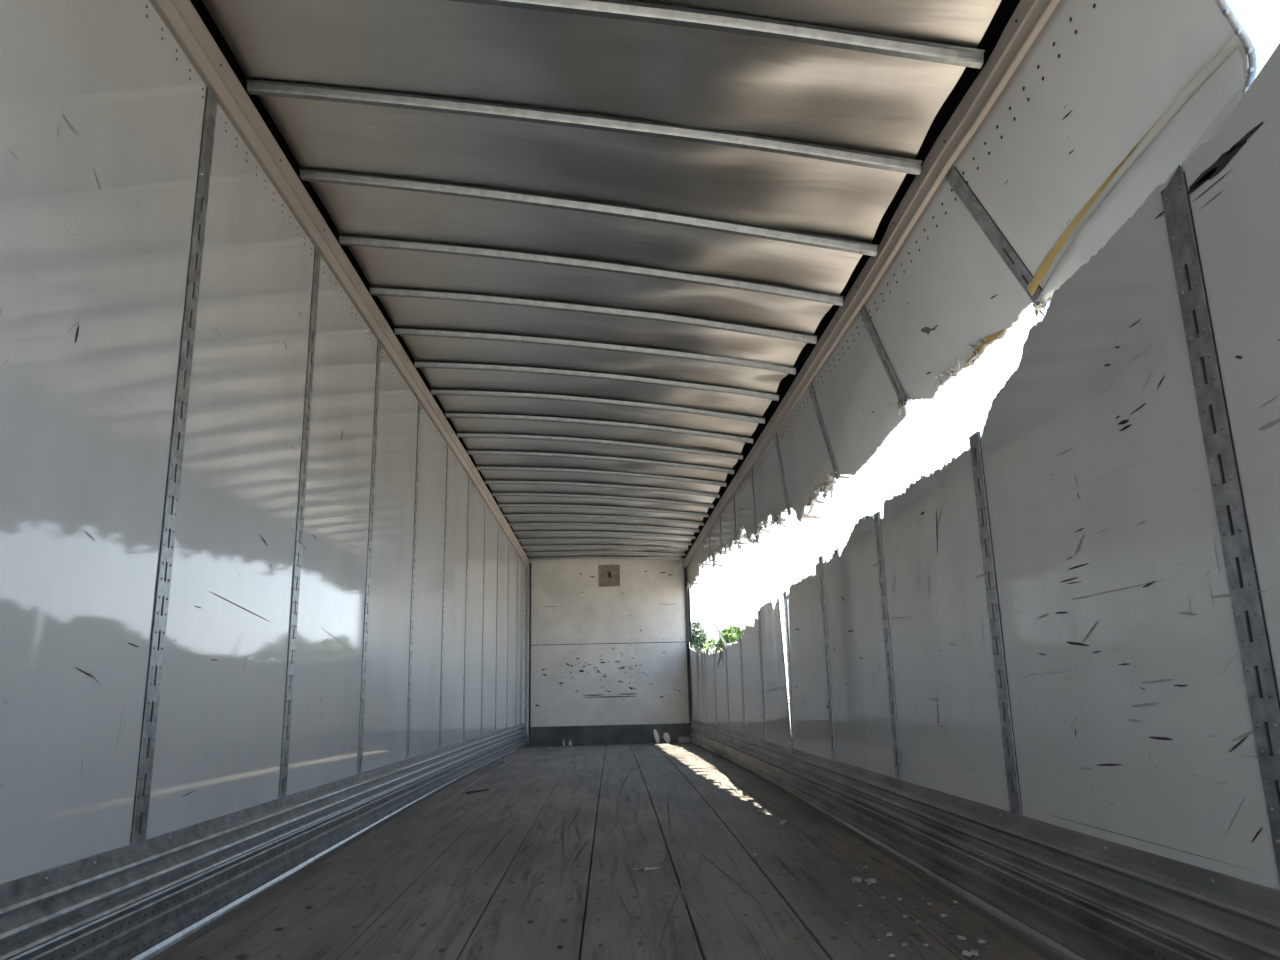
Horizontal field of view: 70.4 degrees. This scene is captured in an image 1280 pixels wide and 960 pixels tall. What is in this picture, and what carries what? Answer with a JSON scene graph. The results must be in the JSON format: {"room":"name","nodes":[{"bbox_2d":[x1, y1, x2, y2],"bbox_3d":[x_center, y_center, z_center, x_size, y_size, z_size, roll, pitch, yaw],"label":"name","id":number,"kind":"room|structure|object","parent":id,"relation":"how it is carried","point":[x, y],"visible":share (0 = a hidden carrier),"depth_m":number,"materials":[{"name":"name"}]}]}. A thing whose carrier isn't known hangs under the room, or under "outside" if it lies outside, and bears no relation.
{"room":"cargo space","nodes":[
{"label":"cargo space","id":0,"kind":"room"},
{"bbox_2d":[0,0,524,883],"bbox_3d":[-1.524,0.613,6.066,0.022,2.505,16.170,-1,-13,-2],"label":"wall","id":1,"kind":"structure","parent":0,"point":[102,107],"depth_m":2.78,"materials":[{"name":"white metal"}]},
{"bbox_2d":[130,87,217,843],"bbox_3d":[-1.413,-0.151,2.779,0.012,2.370,0.082,-1,-13,-2],"label":"wall post","id":2,"kind":"object","parent":1,"relation":"attached to","point":[155,664],"visible":1,"depth_m":2.73,"materials":[{"name":"metal"}]},
{"bbox_2d":[0,723,529,959],"bbox_3d":[-1.445,1.964,5.739,0.074,0.383,16.155,-1,-13,-2],"label":"baseboard","id":3,"kind":"structure","parent":1,"relation":"attached to","point":[152,898],"depth_m":2.82,"materials":[{"name":"galvanized steel"}]},
{"bbox_2d":[278,247,320,798],"bbox_3d":[-1.446,0.105,3.873,0.012,2.377,0.082,-1,-13,-2],"label":"wall post","id":4,"kind":"object","parent":1,"relation":"attached to","point":[317,256],"visible":1,"depth_m":3.84,"materials":[{"name":"metal"}]},
{"bbox_2d":[149,0,528,567],"bbox_3d":[-1.553,-0.643,6.469,0.108,0.354,16.375,-1,-13,-2],"label":"trim","id":5,"kind":"structure","parent":1,"relation":"attached to","point":[180,17],"depth_m":3.75,"materials":[{"name":"grey metal"}]},
{"bbox_2d":[357,340,380,773],"bbox_3d":[-1.479,0.362,4.966,0.012,2.385,0.082,-1,-13,-2],"label":"wall post","id":6,"kind":"object","parent":1,"relation":"attached to","point":[378,362],"visible":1,"depth_m":4.94,"materials":[{"name":"metal"}]},
{"bbox_2d":[405,401,420,759],"bbox_3d":[-1.512,0.619,6.060,0.012,2.390,0.082,-1,-13,-2],"label":"wall post","id":7,"kind":"object","parent":1,"relation":"attached to","point":[419,403],"visible":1,"depth_m":6.03,"materials":[{"name":"metal"}]},
{"bbox_2d":[439,444,448,748],"bbox_3d":[-1.546,0.876,7.154,0.012,2.396,0.082,-1,-13,-2],"label":"wall post","id":8,"kind":"object","parent":1,"relation":"attached to","point":[447,464],"visible":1,"depth_m":7.13,"materials":[{"name":"metal"}]},
{"bbox_2d":[463,476,469,741],"bbox_3d":[-1.579,1.135,8.247,0.012,2.397,0.082,-1,-13,-2],"label":"wall post","id":9,"kind":"object","parent":1,"relation":"attached to","point":[468,476],"visible":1,"depth_m":8.22,"materials":[{"name":"metal"}]},
{"bbox_2d":[481,503,485,735],"bbox_3d":[-1.611,1.400,9.338,0.012,2.387,0.082,-1,-13,-2],"label":"wall post","id":10,"kind":"object","parent":1,"relation":"attached to","point":[485,503],"visible":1,"depth_m":9.31,"materials":[{"name":"metal"}]},
{"bbox_2d":[495,523,498,731],"bbox_3d":[-1.645,1.665,10.430,0.012,2.377,0.082,-1,-13,-2],"label":"wall post","id":11,"kind":"object","parent":1,"relation":"attached to","point":[498,523],"visible":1,"depth_m":10.40,"materials":[{"name":"metal"}]},
{"bbox_2d":[506,541,509,727],"bbox_3d":[-1.677,1.930,11.522,0.012,2.367,0.082,-1,-13,-2],"label":"wall post","id":12,"kind":"object","parent":1,"relation":"attached to","point":[509,541],"visible":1,"depth_m":11.48,"materials":[{"name":"metal"}]},
{"bbox_2d":[516,554,517,724],"bbox_3d":[-1.710,2.195,12.614,0.012,2.357,0.082,-1,-13,-2],"label":"wall post","id":13,"kind":"object","parent":1,"relation":"attached to","point":[517,554],"visible":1,"depth_m":12.65,"materials":[{"name":"metal"}]},
{"bbox_2d":[524,562,530,745],"bbox_3d":[-1.706,2.618,13.753,0.078,2.800,0.280,-1,-13,-2],"label":"trim","id":14,"kind":"structure","parent":1,"relation":"attached to","point":[527,602],"depth_m":13.78,"materials":[{"name":"metal"}]},
{"bbox_2d":[190,0,1019,557],"bbox_3d":[-0.293,-0.567,6.409,2.620,0.455,16.220,-1,-13,-2],"label":"ceiling","id":15,"kind":"structure","parent":0,"point":[684,76],"depth_m":3.62,"materials":[{"name":"metal"}]},
{"bbox_2d":[246,79,921,174],"bbox_3d":[-0.200,-1.258,3.251,2.399,0.366,0.068,-1,-13,-2],"label":"bow","id":16,"kind":"object","parent":15,"relation":"attached to","point":[254,87],"visible":1,"depth_m":3.24,"materials":[{"name":"metal"}]},
{"bbox_2d":[299,168,877,256],"bbox_3d":[-0.216,-1.115,3.794,2.399,0.398,0.068,-1,-13,-2],"label":"bow","id":17,"kind":"object","parent":15,"relation":"attached to","point":[315,175],"visible":1,"depth_m":3.79,"materials":[{"name":"metal"}]},
{"bbox_2d":[339,234,843,305],"bbox_3d":[-0.233,-0.999,4.344,2.399,0.370,0.065,-1,-13,-2],"label":"bow","id":18,"kind":"object","parent":15,"relation":"attached to","point":[350,240],"visible":1,"depth_m":4.34,"materials":[{"name":"metal"}]},
{"bbox_2d":[369,286,816,343],"bbox_3d":[-0.250,-0.884,4.895,2.399,0.339,0.067,-1,-13,-2],"label":"bow","id":19,"kind":"object","parent":15,"relation":"attached to","point":[380,291],"visible":1,"depth_m":4.89,"materials":[{"name":"metal"}]},
{"bbox_2d":[394,327,795,374],"bbox_3d":[-0.267,-0.770,5.446,2.399,0.314,0.068,-1,-13,-2],"label":"bow","id":20,"kind":"object","parent":15,"relation":"attached to","point":[398,330],"visible":1,"depth_m":5.44,"materials":[{"name":"metal"}]},
{"bbox_2d":[414,361,778,400],"bbox_3d":[-0.283,-0.648,5.995,2.399,0.296,0.068,-1,-13,-2],"label":"bow","id":21,"kind":"object","parent":15,"relation":"attached to","point":[418,364],"visible":1,"depth_m":5.99,"materials":[{"name":"metal"}]},
{"bbox_2d":[431,389,764,423],"bbox_3d":[-0.300,-0.527,6.542,2.399,0.283,0.066,-1,-13,-2],"label":"bow","id":22,"kind":"object","parent":15,"relation":"attached to","point":[457,392],"visible":1,"depth_m":6.54,"materials":[{"name":"metal"}]},
{"bbox_2d":[445,412,752,443],"bbox_3d":[-0.317,-0.404,7.090,2.399,0.274,0.065,-1,-13,-2],"label":"bow","id":23,"kind":"object","parent":15,"relation":"attached to","point":[447,414],"visible":1,"depth_m":7.08,"materials":[{"name":"metal"}]},
{"bbox_2d":[457,433,742,459],"bbox_3d":[-0.334,-0.281,7.637,2.399,0.262,0.068,-1,-13,-2],"label":"bow","id":24,"kind":"object","parent":15,"relation":"attached to","point":[459,435],"visible":1,"depth_m":7.63,"materials":[{"name":"metal"}]},
{"bbox_2d":[467,450,733,473],"bbox_3d":[-0.350,-0.157,8.187,2.399,0.252,0.067,-1,-13,-2],"label":"bow","id":25,"kind":"object","parent":15,"relation":"attached to","point":[470,452],"visible":1,"depth_m":8.18,"materials":[{"name":"metal"}]},
{"bbox_2d":[477,466,726,486],"bbox_3d":[-0.367,-0.030,8.733,2.399,0.235,0.066,-1,-13,-2],"label":"bow","id":26,"kind":"object","parent":15,"relation":"attached to","point":[501,468],"visible":1,"depth_m":8.73,"materials":[{"name":"metal"}]},
{"bbox_2d":[485,480,719,497],"bbox_3d":[-0.384,0.097,9.281,2.399,0.218,0.068,-1,-13,-2],"label":"bow","id":27,"kind":"object","parent":15,"relation":"attached to","point":[486,481],"visible":1,"depth_m":9.27,"materials":[{"name":"metal"}]},
{"bbox_2d":[492,492,713,507],"bbox_3d":[-0.400,0.224,9.827,2.399,0.203,0.066,-1,-13,-2],"label":"bow","id":28,"kind":"object","parent":15,"relation":"attached to","point":[497,493],"visible":1,"depth_m":9.82,"materials":[{"name":"metal"}]},
{"bbox_2d":[498,504,708,516],"bbox_3d":[-0.417,0.353,10.373,2.399,0.188,0.066,-1,-13,-2],"label":"bow","id":29,"kind":"object","parent":15,"relation":"attached to","point":[499,505],"visible":1,"depth_m":10.37,"materials":[{"name":"metal"}]},
{"bbox_2d":[504,514,703,525],"bbox_3d":[-0.433,0.481,10.920,2.399,0.176,0.067,-1,-13,-2],"label":"bow","id":30,"kind":"object","parent":15,"relation":"attached to","point":[505,515],"visible":1,"depth_m":10.91,"materials":[{"name":"metal"}]},
{"bbox_2d":[509,523,698,531],"bbox_3d":[-0.450,0.607,11.468,2.399,0.154,0.067,-1,-13,-2],"label":"bow","id":31,"kind":"object","parent":15,"relation":"attached to","point":[510,524],"visible":1,"depth_m":11.46,"materials":[{"name":"metal"}]},
{"bbox_2d":[514,531,694,538],"bbox_3d":[-0.467,0.733,12.015,2.399,0.140,0.066,-1,-13,-2],"label":"bow","id":32,"kind":"object","parent":15,"relation":"attached to","point":[515,532],"visible":1,"depth_m":12.01,"materials":[{"name":"metal"}]},
{"bbox_2d":[518,538,691,544],"bbox_3d":[-0.483,0.861,12.562,2.399,0.127,0.066,-1,-13,-2],"label":"bow","id":33,"kind":"object","parent":15,"relation":"attached to","point":[533,539],"visible":1,"depth_m":12.55,"materials":[{"name":"metal"}]},
{"bbox_2d":[522,545,687,550],"bbox_3d":[-0.500,0.986,13.110,2.399,0.113,0.066,-1,-13,-2],"label":"bow","id":34,"kind":"object","parent":15,"relation":"attached to","point":[528,546],"visible":1,"depth_m":13.11,"materials":[{"name":"metal"}]},
{"bbox_2d":[526,551,684,555],"bbox_3d":[-0.516,1.113,13.657,2.399,0.103,0.067,-1,-13,-2],"label":"bow","id":35,"kind":"object","parent":15,"relation":"attached to","point":[546,552],"visible":1,"depth_m":13.65,"materials":[{"name":"metal"}]},
{"bbox_2d":[529,556,681,560],"bbox_3d":[-0.533,1.239,14.206,2.399,0.089,0.070,-1,-13,-2],"label":"bow","id":36,"kind":"object","parent":15,"relation":"attached to","point":[574,557],"visible":1,"depth_m":14.19,"materials":[{"name":"metal"}]},
{"bbox_2d":[447,0,984,68],"bbox_3d":[-0.183,-1.389,2.705,2.399,0.357,0.069,-1,-13,-2],"label":"bow","id":37,"kind":"object","parent":15,"relation":"attached to","point":[637,11],"visible":1,"depth_m":2.70,"materials":[{"name":"metal"}]},
{"bbox_2d":[683,0,1059,566],"bbox_3d":[0.961,-0.510,6.513,0.108,0.512,16.375,-1,-13,-2],"label":"trim","id":38,"kind":"structure","parent":15,"relation":"attached to","point":[1029,17],"depth_m":3.33,"materials":[{"name":"grey metal"}]},
{"bbox_2d":[165,743,1047,959],"bbox_3d":[-0.231,2.169,5.760,2.600,0.280,16.220,-1,-13,-2],"label":"floor","id":39,"kind":"structure","parent":0,"point":[538,864],"depth_m":3.27,"materials":[{"name":"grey wood"}]},
{"bbox_2d":[466,789,488,793],"bbox_3d":[-1.113,2.139,6.228,0.162,0.032,0.040,-2,-13,2],"label":"dark splinter","id":40,"kind":"object","parent":39,"relation":"on","point":[468,792],"visible":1,"depth_m":6.23,"materials":[{"name":"grey wood"}]},
{"bbox_2d":[634,867,658,870],"bbox_3d":[0.024,1.510,3.526,0.101,0.009,0.060,-1,-13,-2],"label":"scrap","id":41,"kind":"object","parent":39,"relation":"on","point":[645,868],"visible":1,"depth_m":3.53,"materials":[{"name":"grey"}]},
{"bbox_2d":[654,729,658,743],"bbox_3d":[0.248,3.817,13.509,0.075,0.210,0.069,-4,-14,11],"label":"plastic film","id":42,"kind":"object","parent":39,"relation":"on","point":[656,735],"visible":1,"depth_m":13.50,"materials":[{"name":"white plastic"}]},
{"bbox_2d":[663,732,669,742],"bbox_3d":[0.402,3.851,13.554,0.094,0.160,0.072,-4,-14,9],"label":"plastic film","id":43,"kind":"object","parent":39,"relation":"on","point":[666,736],"visible":1,"depth_m":13.56,"materials":[{"name":"white plastic"}]},
{"bbox_2d":[678,736,689,742],"bbox_3d":[0.663,3.868,13.497,0.189,0.095,0.100,-1,-13,-2],"label":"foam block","id":44,"kind":"object","parent":39,"relation":"on","point":[686,739],"visible":0.83,"depth_m":13.45,"materials":[{"name":"grey"}]},
{"bbox_2d":[709,744,721,756],"bbox_3d":[0.838,2.832,9.502,0.261,0.127,0.198,8,-16,-33],"label":"scrap","id":45,"kind":"object","parent":39,"relation":"on","point":[717,753],"visible":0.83,"depth_m":9.48,"materials":[{"name":"grey"}]},
{"bbox_2d":[756,807,766,812],"bbox_3d":[0.668,1.819,5.000,0.065,0.034,0.072,-1,-13,-2],"label":"chip","id":46,"kind":"object","parent":39,"relation":"on","point":[759,810],"visible":1,"depth_m":4.99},
{"bbox_2d":[850,876,861,881],"bbox_3d":[0.772,1.429,3.251,0.037,0.021,0.045,6,-15,-30],"label":"chip","id":47,"kind":"object","parent":39,"relation":"on","point":[854,879],"visible":1,"depth_m":3.24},
{"bbox_2d":[700,777,1019,950],"bbox_3d":[0.608,1.798,4.786,0.703,0.048,4.878,-1,-13,-2],"label":"crumbs","id":48,"kind":"object","parent":39,"relation":"on","point":[719,777],"visible":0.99,"depth_m":3.33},
{"bbox_2d":[864,878,876,884],"bbox_3d":[0.815,1.421,3.210,0.047,0.019,0.036,-10,-16,34],"label":"chip","id":49,"kind":"object","parent":39,"relation":"on","point":[868,881],"visible":1,"depth_m":3.20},
{"bbox_2d":[956,935,966,939],"bbox_3d":[0.890,1.269,2.517,0.021,0.013,0.033,1,-14,-11],"label":"chip","id":50,"kind":"object","parent":39,"relation":"on","point":[958,937],"visible":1,"depth_m":2.51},
{"bbox_2d":[962,950,971,956],"bbox_3d":[0.854,1.238,2.372,0.024,0.014,0.027,-6,-14,19],"label":"chip","id":51,"kind":"object","parent":39,"relation":"on","point":[965,953],"visible":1,"depth_m":2.37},
{"bbox_2d":[970,949,978,955],"bbox_3d":[0.873,1.239,2.378,0.027,0.014,0.026,-11,-16,35],"label":"chip","id":52,"kind":"object","parent":39,"relation":"on","point":[973,952],"visible":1,"depth_m":2.37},
{"bbox_2d":[525,553,691,726],"bbox_3d":[-0.500,2.614,13.939,2.600,3.200,0.015,-1,-13,-2],"label":"wall","id":53,"kind":"structure","parent":0,"point":[613,655],"depth_m":13.96,"materials":[{"name":"white metal"}]},
{"bbox_2d":[599,565,619,586],"bbox_3d":[-0.475,1.495,14.178,0.320,0.335,0.044,-1,-13,-2],"label":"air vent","id":54,"kind":"object","parent":53,"relation":"in","point":[609,575],"visible":1,"depth_m":14.18,"materials":[{"name":"brown"}]},
{"bbox_2d":[530,723,689,746],"bbox_3d":[-0.456,3.858,13.632,2.470,0.335,0.016,-1,-13,-2],"label":"baseboard","id":55,"kind":"structure","parent":53,"relation":"attached to","point":[606,735],"depth_m":13.63,"materials":[{"name":"black metal"}]},
{"bbox_2d":[684,566,690,727],"bbox_3d":[0.747,2.638,13.946,0.048,2.740,0.040,-1,-13,-2],"label":"trim","id":56,"kind":"structure","parent":53,"relation":"attached to","point":[686,591],"depth_m":13.98,"materials":[{"name":"grey metal"}]},
{"bbox_2d":[686,533,719,590],"bbox_3d":[0.825,1.163,12.505,0.208,0.498,3.509,-1,-13,-1],"label":"wall panel","id":57,"kind":"object","parent":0,"point":[701,556],"visible":0.91,"depth_m":12.34,"materials":[{"name":"white metal"}]},
{"bbox_2d":[710,518,728,569],"bbox_3d":[0.898,0.709,10.233,0.163,0.543,1.123,-1,-13,-2],"label":"wall panel","id":58,"kind":"object","parent":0,"point":[715,547],"visible":0.82,"depth_m":10.27,"materials":[{"name":"white metal"}]},
{"bbox_2d":[719,515,722,553],"bbox_3d":[0.862,0.576,9.686,0.012,0.417,0.082,-1,-13,-2],"label":"wall post","id":59,"kind":"object","parent":58,"relation":"attached to","point":[720,515],"visible":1,"depth_m":9.68,"materials":[{"name":"metal"}]},
{"bbox_2d":[721,497,751,552],"bbox_3d":[0.939,0.482,9.135,0.173,0.572,1.122,0,-13,-5],"label":"wall panel","id":60,"kind":"object","parent":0,"point":[727,516],"visible":0.85,"depth_m":9.06,"materials":[{"name":"white metal"}]},
{"bbox_2d":[734,471,762,549],"bbox_3d":[0.969,0.308,8.019,0.214,0.701,1.123,-1,-13,-2],"label":"wall panel","id":61,"kind":"object","parent":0,"point":[744,514],"visible":0.93,"depth_m":7.95,"materials":[{"name":"white metal"}]},
{"bbox_2d":[752,437,787,544],"bbox_3d":[1.004,0.080,6.904,0.232,0.718,1.157,1,-13,-8],"label":"wall panel","id":62,"kind":"object","parent":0,"point":[769,494],"visible":0.94,"depth_m":6.84,"materials":[{"name":"white metal"}]},
{"bbox_2d":[777,388,849,521],"bbox_3d":[1.105,-0.140,5.816,0.242,0.742,1.127,-1,-13,-2],"label":"wall panel","id":63,"kind":"object","parent":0,"point":[807,466],"visible":0.94,"depth_m":5.75,"materials":[{"name":"white metal"}]},
{"bbox_2d":[812,312,906,475],"bbox_3d":[1.117,-0.416,4.729,0.200,0.658,1.123,-1,-13,-2],"label":"wall panel","id":64,"kind":"object","parent":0,"point":[856,397],"visible":0.87,"depth_m":4.66,"materials":[{"name":"white metal"}]},
{"bbox_2d":[864,170,1032,401],"bbox_3d":[1.192,-0.695,3.642,0.284,0.589,1.123,-1,-13,-2],"label":"wall panel","id":65,"kind":"object","parent":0,"point":[947,294],"visible":0.94,"depth_m":3.53,"materials":[{"name":"white metal"}]},
{"bbox_2d":[859,305,911,414],"bbox_3d":[1.131,-0.562,4.189,0.186,0.501,0.156,-1,-13,-2],"label":"wall post","id":66,"kind":"object","parent":65,"relation":"attached to","point":[902,398],"visible":1,"depth_m":4.18,"materials":[{"name":"metal"}]},
{"bbox_2d":[689,43,1279,890],"bbox_3d":[1.033,0.990,6.053,0.271,1.653,16.170,-1,-13,-2],"label":"wall","id":67,"kind":"structure","parent":0,"point":[1132,722],"depth_m":2.21,"materials":[{"name":"white metal"}]},
{"bbox_2d":[696,652,698,720],"bbox_3d":[0.797,2.852,12.611,0.012,0.966,0.082,-1,-13,-2],"label":"wall post","id":68,"kind":"object","parent":67,"relation":"attached to","point":[696,652],"visible":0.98,"depth_m":12.58,"materials":[{"name":"metal"}]},
{"bbox_2d":[704,650,706,722],"bbox_3d":[0.831,2.621,11.511,0.012,0.906,0.082,-1,-13,-2],"label":"wall post","id":69,"kind":"object","parent":67,"relation":"attached to","point":[704,650],"visible":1,"depth_m":11.49,"materials":[{"name":"metal"}]},
{"bbox_2d":[713,650,716,725],"bbox_3d":[0.865,2.386,10.412,0.012,0.855,0.082,-1,-13,-2],"label":"wall post","id":70,"kind":"object","parent":67,"relation":"attached to","point":[713,650],"visible":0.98,"depth_m":10.39,"materials":[{"name":"metal"}]},
{"bbox_2d":[725,648,729,729],"bbox_3d":[0.897,2.121,9.320,0.012,0.864,0.082,-1,-13,-2],"label":"wall post","id":71,"kind":"object","parent":67,"relation":"attached to","point":[725,648],"visible":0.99,"depth_m":9.30,"materials":[{"name":"metal"}]},
{"bbox_2d":[733,495,736,543],"bbox_3d":[0.896,0.365,8.582,0.012,0.470,0.082,-1,-13,-2],"label":"wall post","id":72,"kind":"object","parent":67,"relation":"attached to","point":[733,495],"visible":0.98,"depth_m":8.57,"materials":[{"name":"metal"}]},
{"bbox_2d":[739,634,745,734],"bbox_3d":[0.930,1.850,8.230,0.012,0.887,0.082,-1,-13,-2],"label":"wall post","id":73,"kind":"object","parent":67,"relation":"attached to","point":[740,634],"visible":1,"depth_m":8.22,"materials":[{"name":"metal"}]},
{"bbox_2d":[750,469,757,537],"bbox_3d":[0.939,0.184,7.471,0.023,0.577,0.082,-1,-13,-2],"label":"wall post","id":74,"kind":"object","parent":67,"relation":"attached to","point":[751,470],"visible":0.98,"depth_m":7.46,"materials":[{"name":"metal"}]},
{"bbox_2d":[758,611,765,740],"bbox_3d":[0.962,1.536,7.150,0.012,1.000,0.082,-1,-13,-2],"label":"wall post","id":75,"kind":"object","parent":67,"relation":"attached to","point":[759,626],"visible":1,"depth_m":7.13,"materials":[{"name":"metal"}]},
{"bbox_2d":[774,433,791,515],"bbox_3d":[1.003,-0.043,6.371,0.075,0.590,0.082,-1,-13,-2],"label":"wall post","id":76,"kind":"object","parent":67,"relation":"attached to","point":[775,436],"visible":1,"depth_m":6.36,"materials":[{"name":"metal"}]},
{"bbox_2d":[783,592,794,748],"bbox_3d":[0.995,1.263,6.060,0.012,1.026,0.082,-1,-13,-2],"label":"wall post","id":77,"kind":"object","parent":67,"relation":"attached to","point":[784,593],"visible":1,"depth_m":6.05,"materials":[{"name":"metal"}]},
{"bbox_2d":[808,382,840,479],"bbox_3d":[1.070,-0.288,5.275,0.136,0.574,0.082,-1,-13,-2],"label":"wall post","id":78,"kind":"object","parent":67,"relation":"attached to","point":[812,393],"visible":1,"depth_m":5.26,"materials":[{"name":"metal"}]},
{"bbox_2d":[818,556,835,760],"bbox_3d":[1.027,0.966,4.976,0.012,1.101,0.082,-1,-13,-2],"label":"wall post","id":79,"kind":"object","parent":67,"relation":"attached to","point":[831,719],"visible":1,"depth_m":4.96,"materials":[{"name":"metal"}]},
{"bbox_2d":[874,511,901,779],"bbox_3d":[1.060,0.694,3.886,0.012,1.127,0.082,-1,-13,-2],"label":"wall post","id":80,"kind":"object","parent":67,"relation":"attached to","point":[877,516],"visible":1,"depth_m":3.87,"materials":[{"name":"metal"}]},
{"bbox_2d":[689,719,1279,959],"bbox_3d":[0.977,1.929,5.821,0.077,0.383,16.155,-1,-13,-2],"label":"baseboard","id":81,"kind":"structure","parent":67,"relation":"attached to","point":[1062,893],"depth_m":2.48,"materials":[{"name":"metal"}]},
{"bbox_2d":[969,431,1022,815],"bbox_3d":[1.093,0.417,2.797,0.012,1.161,0.082,-1,-13,-2],"label":"wall post","id":82,"kind":"object","parent":67,"relation":"attached to","point":[1007,732],"visible":1,"depth_m":2.78,"materials":[{"name":"metal"}]},
{"bbox_2d":[1161,164,1279,882],"bbox_3d":[1.123,0.041,1.731,0.012,1.399,0.082,-1,-13,-2],"label":"wall post","id":83,"kind":"object","parent":67,"relation":"attached to","point":[1247,606],"visible":1,"depth_m":1.73,"materials":[{"name":"metal"}]},
{"bbox_2d":[949,0,1256,311],"bbox_3d":[1.235,-0.902,2.553,0.302,0.691,1.164,-1,-13,-2],"label":"wall panel","id":84,"kind":"object","parent":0,"point":[1108,99],"visible":0.8,"depth_m":2.44,"materials":[{"name":"white metal"}]},
{"bbox_2d":[945,166,1051,315],"bbox_3d":[1.228,-0.814,3.091,0.301,0.532,0.130,-1,-13,-2],"label":"wall post","id":85,"kind":"object","parent":84,"relation":"attached to","point":[954,178],"visible":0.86,"depth_m":3.09,"materials":[{"name":"metal"}]},
{"label":"outside","id":86,"kind":"structure","parent":0,"visible":0},
{"label":"ground","id":87,"kind":"structure","parent":86,"visible":0},
{"bbox_2d":[691,621,708,650],"bbox_3d":[1.792,8.644,40.050,3.986,5.513,4.048,-11,-16,36],"label":"leafy tree","id":88,"kind":"object","parent":87,"relation":"on","point":[697,641],"visible":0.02,"depth_m":40.29,"materials":[{"name":"green plant"}]},
{"bbox_2d":[699,624,789,704],"bbox_3d":[3.462,8.184,36.580,4.871,4.734,3.231,-7,-15,24],"label":"leafy tree","id":89,"kind":"object","parent":87,"relation":"on","point":[728,632],"visible":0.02,"depth_m":36.94,"materials":[{"name":"green plant"}]}
]}

